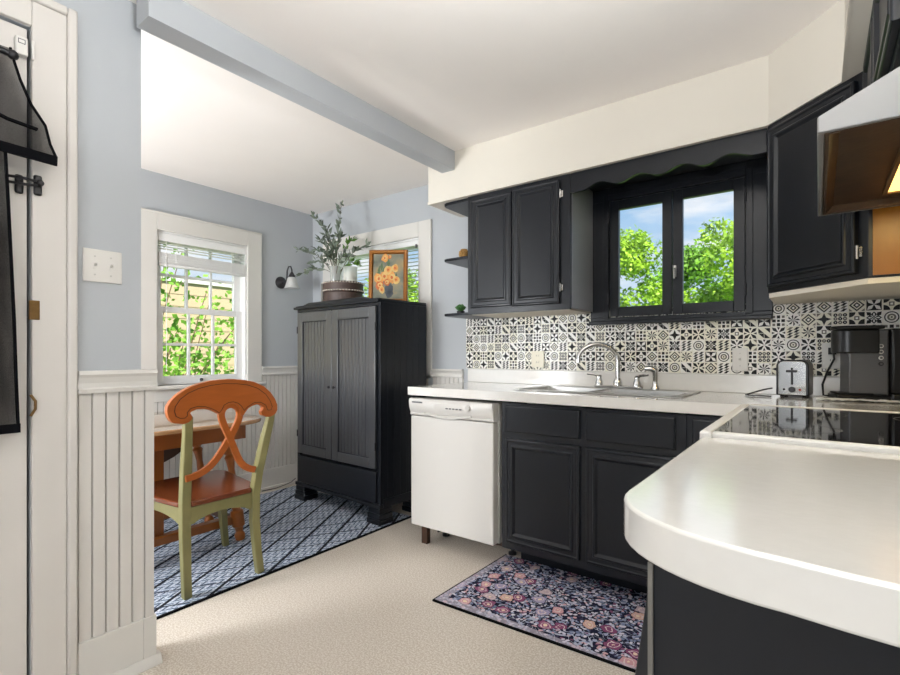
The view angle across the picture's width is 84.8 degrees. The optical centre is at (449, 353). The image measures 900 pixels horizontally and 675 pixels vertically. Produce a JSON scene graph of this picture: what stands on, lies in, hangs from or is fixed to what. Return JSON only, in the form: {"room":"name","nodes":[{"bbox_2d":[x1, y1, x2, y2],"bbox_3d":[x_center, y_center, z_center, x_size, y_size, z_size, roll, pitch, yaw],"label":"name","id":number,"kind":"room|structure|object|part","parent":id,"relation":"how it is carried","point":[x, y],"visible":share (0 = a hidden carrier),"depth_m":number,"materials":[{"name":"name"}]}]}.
{"room":"kitchen","nodes":[
{"label":"kitchen","id":0,"kind":"room"},
{"bbox_2d":[0,0,162,674],"bbox_3d":[-1.890,-0.058,0.724,0.146,2.325,2.692,0,0,37],"label":"wall","id":1,"kind":"structure","parent":0,"point":[109,37],"depth_m":1.65,"materials":[{"name":"grey paint"}]},
{"bbox_2d":[0,0,77,674],"bbox_3d":[-1.553,0.009,1.159,0.155,2.190,1.093,0,0,37],"label":"door","id":2,"kind":"structure","parent":1,"relation":"in","point":[53,304],"depth_m":1.50,"materials":[{"name":"white paint"}]},
{"bbox_3d":[-1.283,-0.505,1.466,0.012,0.057,0.021,0,0,37],"label":"latch plate","id":3,"kind":"part","parent":2,"relation":"part of","materials":[{"name":"black metal"}]},
{"bbox_2d":[0,45,57,433],"bbox_3d":[-1.317,-0.330,1.317,0.043,1.118,0.428,0,0,37],"label":"door curtain","id":4,"kind":"object","parent":2,"relation":"hanging from","point":[24,133],"visible":1,"depth_m":1.41,"materials":[{"name":"black fabric"}]},
{"bbox_3d":[-1.356,-0.185,1.292,0.010,0.791,0.342,0,0,37],"label":"panel","id":5,"kind":"part","parent":4,"relation":"part of","materials":[{"name":"black"}]},
{"bbox_3d":[-1.335,-0.862,1.281,0.028,0.052,0.328,0,0,37],"label":"rod","id":6,"kind":"part","parent":4,"relation":"part of","materials":[{"name":"black metal"}]},
{"bbox_3d":[-1.252,-0.131,1.484,0.004,0.058,0.026,0,0,37],"label":"strike plate","id":7,"kind":"part","parent":2,"relation":"part of","materials":[{"name":"gold metal"}]},
{"bbox_3d":[-1.244,-0.507,1.485,0.012,0.061,0.020,0,0,37],"label":"keeper plate","id":8,"kind":"part","parent":2,"relation":"part of","materials":[{"name":"black metal"}]},
{"bbox_3d":[-1.230,-0.510,1.477,0.020,0.018,0.018,0,0,37],"label":"bar knob","id":9,"kind":"part","parent":2,"relation":"part of","materials":[{"name":"black metal"}]},
{"bbox_2d":[82,247,121,283],"bbox_3d":[-1.149,-0.290,1.634,0.021,0.108,0.112,0,0,37],"label":"light switch","id":10,"kind":"object","parent":1,"relation":"attached to","point":[102,266],"visible":1,"depth_m":1.63,"materials":[{"name":"white plastic"}]},
{"bbox_2d":[78,390,153,642],"bbox_3d":[-1.170,0.527,1.700,0.128,0.815,0.223,0,0,37],"label":"wainscoting","id":11,"kind":"structure","parent":1,"relation":"attached to","point":[116,429],"depth_m":1.66,"materials":[{"name":"white wood"}]},
{"bbox_2d":[78,369,157,393],"bbox_3d":[-1.163,0.094,1.697,0.144,0.075,0.231,0,0,37],"label":"trim","id":12,"kind":"structure","parent":1,"relation":"attached to","point":[101,381],"depth_m":1.65,"materials":[{"name":"white wood"}]},
{"bbox_2d":[262,366,463,377],"bbox_3d":[-1.294,0.142,2.877,1.632,0.075,2.452,0,0,37],"label":"trim","id":13,"kind":"structure","parent":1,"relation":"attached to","point":[266,370],"depth_m":3.94,"materials":[{"name":"white wood"}]},
{"bbox_2d":[141,168,312,385],"bbox_3d":[-2.663,-0.058,2.528,0.140,2.325,4.952,0,0,37],"label":"wall","id":14,"kind":"structure","parent":0,"point":[282,229],"depth_m":4.00,"materials":[{"name":"grey paint"}]},
{"bbox_2d":[141,208,265,402],"bbox_3d":[-1.821,-0.313,3.609,0.190,1.285,0.936,0,0,37],"label":"window","id":15,"kind":"structure","parent":14,"relation":"in","point":[246,311],"depth_m":3.57,"materials":[{"name":"white wood"}]},
{"bbox_3d":[-1.857,-0.557,3.636,0.030,0.533,0.632,0,0,37],"label":"sash","id":16,"kind":"part","parent":15,"relation":"part of","materials":[{"name":"white wood"}]},
{"bbox_3d":[-1.829,-0.054,3.615,0.030,0.543,0.632,0,0,37],"label":"sash","id":17,"kind":"part","parent":15,"relation":"part of","materials":[{"name":"white wood"}]},
{"bbox_2d":[158,232,244,371],"bbox_3d":[-1.796,-0.349,3.590,0.045,0.946,0.628,0,0,37],"label":"window blind","id":18,"kind":"object","parent":15,"relation":"attached to","point":[166,259],"visible":0.87,"depth_m":3.54,"materials":[{"name":"white plastic"}]},
{"bbox_3d":[-1.938,-0.326,3.365,0.003,0.900,0.005,0,0,37],"label":"cord","id":19,"kind":"part","parent":18,"relation":"part of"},
{"bbox_3d":[-1.795,-0.607,3.590,0.036,0.018,0.624,0,0,37],"label":"rail","id":20,"kind":"part","parent":18,"relation":"part of","materials":[{"name":"white plastic"}]},
{"bbox_3d":[-1.821,0.232,3.609,0.190,0.025,0.936,0,0,37],"label":"sill","id":21,"kind":"part","parent":15,"relation":"part of","materials":[{"name":"white wood"}]},
{"bbox_2d":[237,463,297,492],"bbox_3d":[-1.935,1.019,3.357,0.030,0.170,2.452,0,0,37],"label":"baseboard","id":22,"kind":"structure","parent":14,"relation":"attached to","point":[275,477],"depth_m":4.04,"materials":[{"name":"white wood"}]},
{"bbox_2d":[275,266,299,288],"bbox_3d":[-1.321,-0.625,4.046,0.185,0.184,0.134,0,0,37],"label":"wall sconce","id":23,"kind":"object","parent":14,"relation":"attached to","point":[290,282],"visible":1,"depth_m":4.03,"materials":[{"name":"glass"}]},
{"bbox_3d":[-1.394,-0.588,4.078,0.030,0.100,0.100,0,0,37],"label":"plate","id":24,"kind":"part","parent":23,"relation":"part of","materials":[{"name":"metal"}]},
{"bbox_3d":[-1.339,-0.645,4.050,0.109,0.145,0.016,0,0,24],"label":"arm","id":25,"kind":"part","parent":23,"relation":"part of","materials":[{"name":"metal"}]},
{"bbox_3d":[-1.294,-0.579,4.031,0.124,0.092,0.124,0,0,37],"label":"lamp shade","id":26,"kind":"part","parent":23,"relation":"part of","materials":[{"name":"white glass"}]},
{"bbox_2d":[154,374,463,478],"bbox_3d":[-1.294,0.549,2.877,1.632,0.770,2.452,0,0,37],"label":"wainscoting","id":27,"kind":"structure","parent":14,"relation":"attached to","point":[283,445],"depth_m":4.00,"materials":[{"name":"white wood"}]},
{"bbox_2d":[138,484,634,674],"bbox_3d":[-1.004,1.154,1.285,4.307,0.100,4.952,0,0,37],"label":"floor","id":28,"kind":"structure","parent":0,"point":[364,605],"depth_m":2.01,"materials":[{"name":"beige carpet"}]},
{"bbox_2d":[154,486,410,619],"bbox_3d":[-1.462,1.099,2.782,1.284,0.009,2.300,0,0,37],"label":"dining rug","id":29,"kind":"object","parent":28,"relation":"on","point":[293,530],"visible":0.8,"depth_m":2.83,"materials":[{"name":"fabric"}]},
{"bbox_2d":[154,409,261,546],"bbox_3d":[-1.720,0.734,2.591,0.860,0.730,1.245,0,0,37],"label":"dining table","id":30,"kind":"object","parent":29,"relation":"on","point":[206,427],"visible":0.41,"depth_m":2.67,"materials":[{"name":"brown wood"}]},
{"bbox_3d":[-1.549,0.740,2.573,0.035,0.518,0.090,0,0,37],"label":"gate post","id":31,"kind":"part","parent":30,"relation":"part of","materials":[{"name":"brown wood"}]},
{"bbox_3d":[-1.583,0.744,3.124,0.070,0.709,0.169,0,0,37],"label":"leg","id":32,"kind":"part","parent":30,"relation":"part of","materials":[{"name":"brown wood"}]},
{"bbox_3d":[-1.272,0.744,2.876,0.145,0.707,0.072,0,0,-43],"label":"leg","id":33,"kind":"part","parent":30,"relation":"part of","materials":[{"name":"brown wood"}]},
{"bbox_2d":[154,379,276,599],"bbox_3d":[-1.234,0.608,2.446,0.545,0.980,0.557,0,0,37],"label":"dining chair","id":34,"kind":"object","parent":29,"relation":"on","point":[187,498],"visible":0.94,"depth_m":2.28,"materials":[{"name":"green paint"}]},
{"bbox_3d":[-1.163,0.686,2.175,0.099,0.824,0.067,0,0,37],"label":"leg","id":35,"kind":"part","parent":34,"relation":"part of","materials":[{"name":"green paint"}]},
{"bbox_3d":[-1.250,0.664,2.442,0.520,0.024,0.500,0,0,37],"label":"seat","id":36,"kind":"part","parent":34,"relation":"part of","materials":[{"name":"brown wood"}]},
{"bbox_3d":[-1.037,0.216,2.279,0.027,0.195,0.526,0,0,37],"label":"crest rail","id":37,"kind":"part","parent":34,"relation":"part of","materials":[{"name":"orange wood"}]},
{"bbox_3d":[-1.283,0.881,2.771,0.076,0.432,0.096,0,0,37],"label":"leg","id":38,"kind":"part","parent":34,"relation":"part of","materials":[{"name":"green paint"}]},
{"bbox_3d":[-0.940,0.685,2.451,0.075,0.826,0.118,0,0,37],"label":"leg","id":39,"kind":"part","parent":34,"relation":"part of","materials":[{"name":"green paint"}]},
{"bbox_2d":[294,297,425,525],"bbox_3d":[-0.675,0.361,3.590,0.962,1.468,0.462,0,0,40],"label":"wardrobe","id":40,"kind":"object","parent":29,"relation":"on","point":[359,358],"visible":0.94,"depth_m":3.31,"materials":[{"name":"black paint"}]},
{"bbox_3d":[-0.981,0.218,3.572,0.416,1.045,0.018,0,0,40],"label":"door","id":41,"kind":"part","parent":40,"relation":"part of","materials":[{"name":"black wood"}]},
{"bbox_3d":[-0.977,0.222,3.576,0.300,0.921,0.011,0,0,40],"label":"beadboard panel","id":42,"kind":"part","parent":40,"relation":"part of","materials":[{"name":"black wood"}]},
{"bbox_3d":[-0.797,0.860,3.437,0.866,0.200,0.034,0,0,40],"label":"drawer","id":43,"kind":"part","parent":40,"relation":"part of","materials":[{"name":"black paint"}]},
{"bbox_3d":[-0.797,0.978,3.436,0.944,0.025,0.036,0,0,40],"label":"rail","id":44,"kind":"part","parent":40,"relation":"part of","materials":[{"name":"black paint"}]},
{"bbox_2d":[321,280,363,300],"bbox_3d":[-0.786,-0.436,3.620,0.312,0.160,0.300,0,0,37],"label":"round box","id":45,"kind":"object","parent":40,"relation":"on","point":[336,289],"visible":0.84,"depth_m":3.49,"materials":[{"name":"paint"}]},
{"bbox_3d":[-0.786,-0.479,3.620,0.302,0.074,0.290,0,0,37],"label":"lid","id":46,"kind":"part","parent":45,"relation":"part of","materials":[{"name":"brown wicker"}]},
{"bbox_2d":[344,272,355,280],"bbox_3d":[-0.729,-0.582,3.591,0.106,0.131,0.106,0,0,37],"label":"candle jar","id":47,"kind":"object","parent":45,"relation":"on","point":[348,276],"visible":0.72,"depth_m":3.55,"materials":[{"name":"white glass"}]},
{"bbox_3d":[-0.841,-0.577,3.610,0.082,0.120,0.082,0,0,37],"label":"glass vase","id":48,"kind":"object","parent":45,"relation":"on","visible":0},
{"bbox_2d":[294,200,370,278],"bbox_3d":[-0.902,-0.857,3.696,0.807,0.624,0.378,0,0,37],"label":"branches","id":49,"kind":"object","parent":48,"relation":"in","point":[330,255],"visible":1,"depth_m":3.65,"materials":[{"name":"green plant"}]},
{"bbox_3d":[-0.641,0.222,3.295,0.332,0.921,0.011,0,0,40],"label":"beadboard panel","id":50,"kind":"part","parent":40,"relation":"part of","materials":[{"name":"black wood"}]},
{"bbox_3d":[-0.644,0.218,3.291,0.448,1.045,0.018,0,0,40],"label":"door","id":51,"kind":"part","parent":40,"relation":"part of","materials":[{"name":"black wood"}]},
{"bbox_3d":[-0.675,-0.351,3.597,0.952,0.043,0.452,0,0,40],"label":"cornice","id":52,"kind":"part","parent":40,"relation":"part of","materials":[{"name":"black paint"}]},
{"bbox_2d":[368,250,407,300],"bbox_3d":[-0.441,-0.551,3.522,0.278,0.382,0.067,0,0,3],"label":"framed painting","id":53,"kind":"object","parent":40,"relation":"on","point":[388,269],"visible":0.83,"depth_m":3.52,"materials":[{"name":"orange wood"}]},
{"bbox_2d":[409,396,516,555],"bbox_3d":[0.171,0.678,2.878,0.558,0.852,0.632,0,0,37],"label":"dishwasher","id":54,"kind":"object","parent":28,"relation":"on","point":[456,443],"visible":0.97,"depth_m":2.62,"materials":[{"name":"white metal"}]},
{"bbox_3d":[-0.015,0.340,2.647,0.320,0.027,0.010,0,0,37],"label":"handle","id":55,"kind":"part","parent":54,"relation":"part of","materials":[{"name":"white plastic"}]},
{"bbox_3d":[0.005,0.300,2.659,0.555,0.095,0.074,0,0,37],"label":"control panel","id":56,"kind":"part","parent":54,"relation":"part of","materials":[{"name":"white plastic"}]},
{"bbox_3d":[0.012,0.662,2.669,0.551,0.620,0.050,0,0,37],"label":"door","id":57,"kind":"part","parent":54,"relation":"part of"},
{"bbox_2d":[432,554,646,672],"bbox_3d":[0.494,1.100,2.159,0.959,0.008,0.631,0,0,37],"label":"kitchen rug","id":58,"kind":"object","parent":28,"relation":"on","point":[602,621],"visible":0.76,"depth_m":2.13,"materials":[{"name":"fabric"}]},
{"bbox_2d":[502,401,688,593],"bbox_3d":[0.779,0.675,2.463,0.858,0.858,0.618,0,0,37],"label":"base cabinet","id":59,"kind":"object","parent":28,"relation":"on","point":[568,472],"visible":0.72,"depth_m":2.24,"materials":[{"name":"black paint"}]},
{"bbox_3d":[0.435,0.324,2.349,0.385,0.132,0.018,0,0,37],"label":"drawer","id":60,"kind":"part","parent":59,"relation":"part of","materials":[{"name":"black paint"}]},
{"bbox_3d":[0.434,0.681,2.348,0.385,0.517,0.021,0,0,37],"label":"door","id":61,"kind":"part","parent":59,"relation":"part of","materials":[{"name":"black paint"}]},
{"bbox_3d":[0.762,0.681,2.103,0.373,0.517,0.021,0,0,37],"label":"door","id":62,"kind":"part","parent":59,"relation":"part of","materials":[{"name":"black paint"}]},
{"bbox_3d":[0.763,0.324,2.104,0.373,0.132,0.018,0,0,37],"label":"drawer","id":63,"kind":"part","parent":59,"relation":"part of","materials":[{"name":"black paint"}]},
{"bbox_2d":[687,414,722,447],"bbox_3d":[1.462,0.675,1.951,0.848,0.858,0.617,0,0,37],"label":"base cabinet","id":64,"kind":"object","parent":28,"relation":"on","point":[696,423],"visible":0.03,"depth_m":1.94,"materials":[{"name":"black paint"}]},
{"bbox_2d":[408,368,899,415],"bbox_3d":[0.848,0.169,2.358,2.329,0.135,0.712,0,0,37],"label":"countertop","id":65,"kind":"structure","parent":64,"relation":"on","point":[720,394],"depth_m":2.38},
{"bbox_2d":[513,385,700,413],"bbox_3d":[0.783,0.271,2.493,0.811,0.173,0.430,0,0,37],"label":"sink","id":66,"kind":"object","parent":65,"relation":"in","point":[663,393],"visible":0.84,"depth_m":2.47,"materials":[{"name":"metal"}]},
{"bbox_3d":[0.608,0.272,2.589,0.332,0.170,0.293,0,0,37],"label":"bowl","id":67,"kind":"part","parent":66,"relation":"part of","materials":[{"name":"metal"}]},
{"bbox_3d":[0.908,0.272,2.364,0.372,0.170,0.293,0,0,37],"label":"bowl","id":68,"kind":"part","parent":66,"relation":"part of","materials":[{"name":"metal"}]},
{"bbox_2d":[644,366,659,389],"bbox_3d":[1.027,0.123,2.502,0.075,0.122,0.043,0,0,11],"label":"sprayer","id":69,"kind":"object","parent":66,"relation":"on","point":[653,370],"visible":0.99,"depth_m":2.49,"materials":[{"name":"silver metal"}]},
{"bbox_2d":[576,342,648,388],"bbox_3d":[0.860,0.062,2.616,0.360,0.244,0.120,0,0,21],"label":"kitchen faucet","id":70,"kind":"object","parent":65,"relation":"on","point":[617,383],"visible":1,"depth_m":2.61,"materials":[{"name":"silver metal"}]},
{"bbox_3d":[0.792,0.137,2.683,0.082,0.067,0.046,0,0,37],"label":"lever handle","id":71,"kind":"part","parent":70,"relation":"part of","materials":[{"name":"silver metal"}]},
{"bbox_3d":[0.793,0.055,2.619,0.240,0.231,0.047,0,0,3],"label":"spout","id":72,"kind":"part","parent":70,"relation":"part of","materials":[{"name":"silver metal"}]},
{"bbox_3d":[0.890,0.177,2.613,0.258,0.014,0.044,0,0,37],"label":"deck plate","id":73,"kind":"part","parent":70,"relation":"part of","materials":[{"name":"silver metal"}]},
{"bbox_3d":[0.985,0.137,2.539,0.082,0.067,0.046,0,0,37],"label":"lever handle","id":74,"kind":"part","parent":70,"relation":"part of","materials":[{"name":"silver metal"}]},
{"bbox_2d":[745,360,812,397],"bbox_3d":[1.470,0.109,2.203,0.232,0.161,0.201,0,0,42],"label":"toaster","id":75,"kind":"object","parent":65,"relation":"on","point":[793,377],"visible":1,"depth_m":2.12,"materials":[{"name":"silver plastic"}]},
{"bbox_3d":[1.392,0.171,2.212,0.105,0.036,0.111,0,0,42],"label":"cord","id":76,"kind":"part","parent":75,"relation":"part of","materials":[{"name":"black rubber"}]},
{"bbox_3d":[1.476,0.106,2.125,0.100,0.145,0.010,0,0,42],"label":"plate","id":77,"kind":"part","parent":75,"relation":"part of","materials":[{"name":"silver metal"}]},
{"bbox_3d":[1.468,0.098,2.116,0.040,0.073,0.016,0,0,42],"label":"lever","id":78,"kind":"part","parent":75,"relation":"part of","materials":[{"name":"black plastic"}]},
{"bbox_2d":[816,397,899,402],"bbox_3d":[1.611,0.184,1.942,0.278,0.010,0.065,0,0,31],"label":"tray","id":79,"kind":"object","parent":65,"relation":"on","point":[819,398],"visible":1,"depth_m":1.94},
{"bbox_2d":[821,325,899,400],"bbox_3d":[1.737,0.038,2.033,0.318,0.302,0.194,0,0,25],"label":"coffee maker","id":80,"kind":"object","parent":65,"relation":"on","point":[869,355],"visible":0.98,"depth_m":1.97,"materials":[{"name":"black plastic"}]},
{"bbox_3d":[1.651,0.080,2.138,0.072,0.212,0.077,0,0,25],"label":"cord","id":81,"kind":"part","parent":80,"relation":"part of","materials":[{"name":"black plastic"}]},
{"bbox_2d":[830,391,873,394],"bbox_3d":[1.662,0.163,2.041,0.120,0.008,0.105,0,0,25],"label":"drip tray","id":82,"kind":"object","parent":80,"relation":"on","point":[831,392],"depth_m":2.00,"materials":[{"name":"black plastic"}]},
{"bbox_3d":[1.665,-0.105,2.026,0.163,0.015,0.120,0,0,25],"label":"lid","id":83,"kind":"part","parent":80,"relation":"part of","materials":[{"name":"black plastic"}]},
{"bbox_3d":[1.037,0.324,1.898,0.187,0.132,0.018,0,0,37],"label":"drawer","id":84,"kind":"part","parent":64,"relation":"part of","materials":[{"name":"black paint"}]},
{"bbox_2d":[635,561,899,674],"bbox_3d":[0.645,0.674,0.671,0.628,0.861,0.652,0,0,37],"label":"base cabinet","id":85,"kind":"object","parent":28,"relation":"on","point":[689,628],"visible":0.47,"depth_m":0.53,"materials":[{"name":"black paint"}]},
{"bbox_2d":[624,437,899,647],"bbox_3d":[0.620,0.216,0.649,0.643,0.052,0.722,0,0,37],"label":"countertop","id":86,"kind":"structure","parent":85,"relation":"on","point":[812,534],"depth_m":0.55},
{"bbox_2d":[700,404,899,454],"bbox_3d":[1.044,0.631,1.274,0.706,0.906,0.777,0,0,37],"label":"range","id":87,"kind":"object","parent":28,"relation":"on","point":[833,428],"visible":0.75,"depth_m":1.19,"materials":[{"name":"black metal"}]},
{"bbox_2d":[129,0,839,214],"bbox_3d":[-1.004,-1.271,1.285,4.307,0.100,4.952,0,0,37],"label":"ceiling","id":88,"kind":"structure","parent":0,"point":[462,74],"depth_m":2.12,"materials":[{"name":"paint"}]},
{"bbox_2d":[137,0,454,172],"bbox_3d":[-0.518,-1.164,2.322,0.095,0.112,1.695,0,0,37],"label":"ceiling beam","id":89,"kind":"structure","parent":88,"relation":"attached to","point":[179,23],"depth_m":2.02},
{"bbox_2d":[313,177,837,413],"bbox_3d":[0.433,-0.058,3.202,4.007,2.325,0.140,0,0,37],"label":"wall","id":90,"kind":"structure","parent":0,"point":[449,231],"depth_m":3.52,"materials":[{"name":"grey paint"}]},
{"bbox_2d":[323,219,432,377],"bbox_3d":[-0.571,-0.394,3.942,1.218,1.137,0.160,0,0,37],"label":"window","id":91,"kind":"structure","parent":90,"relation":"in","point":[421,231],"depth_m":3.59,"materials":[{"name":"white wood"}]},
{"bbox_2d":[335,240,417,300],"bbox_3d":[-0.597,-0.391,3.903,0.935,0.891,0.054,0,0,37],"label":"window blind","id":92,"kind":"object","parent":91,"relation":"attached to","point":[410,244],"visible":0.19,"depth_m":3.80,"materials":[{"name":"grey plastic"}]},
{"bbox_3d":[-0.545,-0.577,3.973,0.939,0.523,0.030,0,0,37],"label":"sash","id":93,"kind":"part","parent":91,"relation":"part of","materials":[{"name":"white wood"}]},
{"bbox_2d":[445,174,592,318],"bbox_3d":[0.377,-0.580,2.932,0.858,0.703,0.361,0,0,37],"label":"upper cabinet","id":94,"kind":"object","parent":90,"relation":"attached to","point":[530,245],"visible":0.99,"depth_m":2.71,"materials":[{"name":"black paint"}]},
{"bbox_2d":[445,256,467,267],"bbox_3d":[0.126,-0.578,3.138,0.210,0.016,0.328,0,0,37],"label":"shelf","id":95,"kind":"object","parent":94,"relation":"attached to","point":[458,261],"depth_m":3.05,"materials":[{"name":"black paint"}]},
{"bbox_2d":[445,198,467,216],"bbox_3d":[0.126,-0.923,3.138,0.210,0.018,0.328,0,0,37],"label":"shelf","id":96,"kind":"object","parent":94,"relation":"attached to","point":[459,206],"depth_m":3.06,"materials":[{"name":"black paint"}]},
{"bbox_2d":[455,304,465,312],"bbox_3d":[0.068,-0.278,3.077,0.068,0.062,0.065,0,0,-34],"label":"succulent","id":97,"kind":"object","parent":94,"relation":"on","point":[460,307],"visible":0.99,"depth_m":3.06,"materials":[{"name":"plant"}]},
{"bbox_2d":[459,249,467,256],"bbox_3d":[0.087,-0.617,3.059,0.069,0.062,0.067,0,0,37],"label":"pine cone","id":98,"kind":"object","parent":94,"relation":"on","point":[463,252],"visible":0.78,"depth_m":3.04,"materials":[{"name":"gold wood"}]},
{"bbox_2d":[445,312,491,318],"bbox_3d":[0.126,-0.239,3.138,0.210,0.016,0.328,0,0,37],"label":"shelf","id":99,"kind":"object","parent":94,"relation":"attached to","point":[467,315],"depth_m":3.07,"materials":[{"name":"black paint"}]},
{"bbox_3d":[0.233,-0.586,2.826,0.273,0.636,0.021,0,0,37],"label":"door","id":100,"kind":"part","parent":94,"relation":"part of","materials":[{"name":"black paint"}]},
{"bbox_3d":[0.460,-0.588,2.657,0.281,0.652,0.021,0,0,37],"label":"door","id":101,"kind":"part","parent":94,"relation":"part of","materials":[{"name":"black paint"}]},
{"bbox_3d":[0.722,-0.583,2.679,0.002,0.694,0.290,0,0,37],"label":"panel","id":102,"kind":"part","parent":94,"relation":"part of","materials":[{"name":"black wood"}]},
{"bbox_2d":[589,157,772,324],"bbox_3d":[1.191,-0.546,2.604,0.873,0.771,0.190,0,0,37],"label":"window","id":103,"kind":"structure","parent":90,"relation":"in","point":[750,191],"depth_m":2.53,"materials":[{"name":"black paint"}]},
{"bbox_3d":[1.149,-0.171,2.548,0.873,0.020,0.050,0,0,37],"label":"sill","id":104,"kind":"part","parent":103,"relation":"part of","materials":[{"name":"black paint"}]},
{"bbox_2d":[466,299,899,376],"bbox_3d":[1.050,-0.070,2.648,2.350,0.342,0.006,0,0,37],"label":"tile backsplash","id":105,"kind":"structure","parent":90,"relation":"attached to","point":[799,331],"depth_m":2.56,"materials":[{"name":"tile"}]},
{"bbox_2d":[531,351,543,366],"bbox_3d":[0.538,0.034,3.024,0.086,0.100,0.009,0,0,37],"label":"wall outlet","id":106,"kind":"object","parent":105,"relation":"attached to","point":[537,357],"visible":1,"depth_m":3.02,"materials":[{"name":"beige plastic"}]},
{"bbox_2d":[732,348,747,370],"bbox_3d":[1.397,0.029,2.373,0.066,0.112,0.021,0,0,37],"label":"switch plate","id":107,"kind":"object","parent":105,"relation":"attached to","point":[739,355],"visible":1,"depth_m":2.38,"materials":[{"name":"white plastic"}]},
{"bbox_2d":[822,343,839,368],"bbox_3d":[1.681,0.010,2.167,0.072,0.114,0.009,0,0,37],"label":"wall outlet","id":108,"kind":"object","parent":105,"relation":"attached to","point":[827,359],"visible":0.51,"depth_m":2.17,"materials":[{"name":"white plastic"}]},
{"bbox_2d":[767,71,899,304],"bbox_3d":[1.558,-0.580,1.863,0.600,0.704,0.654,0,0,37],"label":"upper cabinet","id":109,"kind":"object","parent":90,"relation":"attached to","point":[850,256],"visible":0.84,"depth_m":1.81,"materials":[{"name":"black paint"}]},
{"bbox_3d":[1.321,-0.588,1.822,0.021,0.640,0.373,0,0,-8],"label":"door","id":110,"kind":"part","parent":109,"relation":"part of","materials":[{"name":"black paint"}]},
{"bbox_3d":[1.488,-0.590,1.510,0.290,0.672,0.004,0,0,37],"label":"panel","id":111,"kind":"part","parent":109,"relation":"part of","materials":[{"name":"brown wood"}]},
{"bbox_2d":[428,0,872,216],"bbox_3d":[-0.359,-1.077,0.801,2.395,0.287,4.652,0,0,37],"label":"soffit","id":112,"kind":"structure","parent":0,"point":[756,91],"depth_m":2.22,"materials":[{"name":"paint"}]},
{"bbox_2d":[571,128,766,192],"bbox_3d":[1.059,-0.882,2.414,0.857,0.100,0.310,0,0,37],"label":"window valance","id":113,"kind":"object","parent":112,"relation":"attached to","point":[750,145],"visible":0.95,"depth_m":2.30,"materials":[{"name":"black paint"}]},
{"bbox_3d":[-2.435,-0.058,-0.625,4.007,2.325,0.120,0,0,37],"label":"wall","id":114,"kind":"structure","parent":0,"visible":0},
{"bbox_2d":[428,0,851,204],"bbox_3d":[-0.610,-0.940,0.766,2.035,0.016,4.295,0,0,37],"label":"trim","id":115,"kind":"structure","parent":114,"relation":"attached to","point":[849,6],"depth_m":2.15,"materials":[{"name":"paint"}]},
{"bbox_3d":[0.648,-0.058,0.047,0.120,2.325,4.652,0,0,37],"label":"wall","id":116,"kind":"structure","parent":0,"visible":0},
{"bbox_2d":[863,0,899,88],"bbox_3d":[1.214,-0.784,1.171,0.321,0.296,0.790,0,0,37],"label":"upper cabinet","id":117,"kind":"object","parent":116,"relation":"attached to","point":[882,52],"visible":0.57,"depth_m":1.13,"materials":[{"name":"black paint"}]},
{"bbox_2d":[817,67,899,215],"bbox_3d":[1.158,-0.543,1.189,0.433,0.184,0.768,0,0,37],"label":"range hood","id":118,"kind":"object","parent":117,"relation":"attached to","point":[858,139],"visible":1,"depth_m":1.14,"materials":[{"name":"silver metal"}]},
{"bbox_3d":[1.186,-0.468,1.230,0.127,0.012,0.430,0,0,37],"label":"lamp frame","id":119,"kind":"part","parent":118,"relation":"part of","materials":[{"name":"gold metal"}]},
{"bbox_3d":[1.208,-0.783,1.413,0.021,0.265,0.370,0,0,37],"label":"door","id":120,"kind":"part","parent":117,"relation":"part of","materials":[{"name":"black paint"}]},
{"bbox_3d":[0.980,-0.783,1.109,0.021,0.265,0.370,0,0,37],"label":"door","id":121,"kind":"part","parent":117,"relation":"part of","materials":[{"name":"black paint"}]},
{"label":"outside","id":122,"kind":"structure","parent":0,"visible":0},
{"bbox_3d":[2.998,1.779,4.001,60.000,0.150,70.000,0,0,37],"label":"ground","id":123,"kind":"structure","parent":122,"visible":0},
{"bbox_2d":[161,276,233,375],"bbox_3d":[-4.755,0.304,6.063,0.358,2.800,6.100,0,0,37],"label":"house","id":124,"kind":"structure","parent":123,"relation":"on","point":[196,287],"depth_m":7.24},
{"bbox_2d":[161,244,233,375],"bbox_3d":[-2.962,0.145,5.560,1.147,3.132,1.851,0,0,37],"label":"shrub","id":125,"kind":"object","parent":123,"relation":"on","point":[181,358],"visible":0.2,"depth_m":5.49,"materials":[{"name":"green plant"}]},
{"bbox_2d":[209,270,347,373],"bbox_3d":[-2.321,0.122,6.801,1.183,3.169,1.825,0,0,37],"label":"shrub","id":126,"kind":"object","parent":123,"relation":"on","point":[228,291],"visible":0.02,"depth_m":6.25,"materials":[{"name":"green plant"}]},
{"bbox_2d":[363,268,417,301],"bbox_3d":[-0.651,0.089,8.243,1.841,3.238,1.829,0,0,37],"label":"tree","id":127,"kind":"object","parent":123,"relation":"on","point":[410,275],"visible":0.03,"depth_m":8.50,"materials":[{"name":"green plant"}]},
{"bbox_2d":[620,224,661,306],"bbox_3d":[3.233,-0.371,9.080,2.045,4.157,1.818,0,0,37],"label":"tree","id":128,"kind":"object","parent":123,"relation":"on","point":[630,249],"visible":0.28,"depth_m":8.54,"materials":[{"name":"green plant"}]},
{"bbox_2d":[639,241,733,302],"bbox_3d":[5.307,-0.346,10.647,2.166,4.109,2.287,0,0,37],"label":"tree","id":129,"kind":"object","parent":123,"relation":"on","point":[693,258],"visible":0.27,"depth_m":10.25,"materials":[{"name":"green plant"}]},
{"bbox_2d":[684,217,733,302],"bbox_3d":[4.595,-0.254,7.866,1.770,3.924,1.693,0,0,-6],"label":"tree","id":130,"kind":"object","parent":123,"relation":"on","point":[727,238],"visible":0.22,"depth_m":7.57,"materials":[{"name":"green plant"}]}
]}

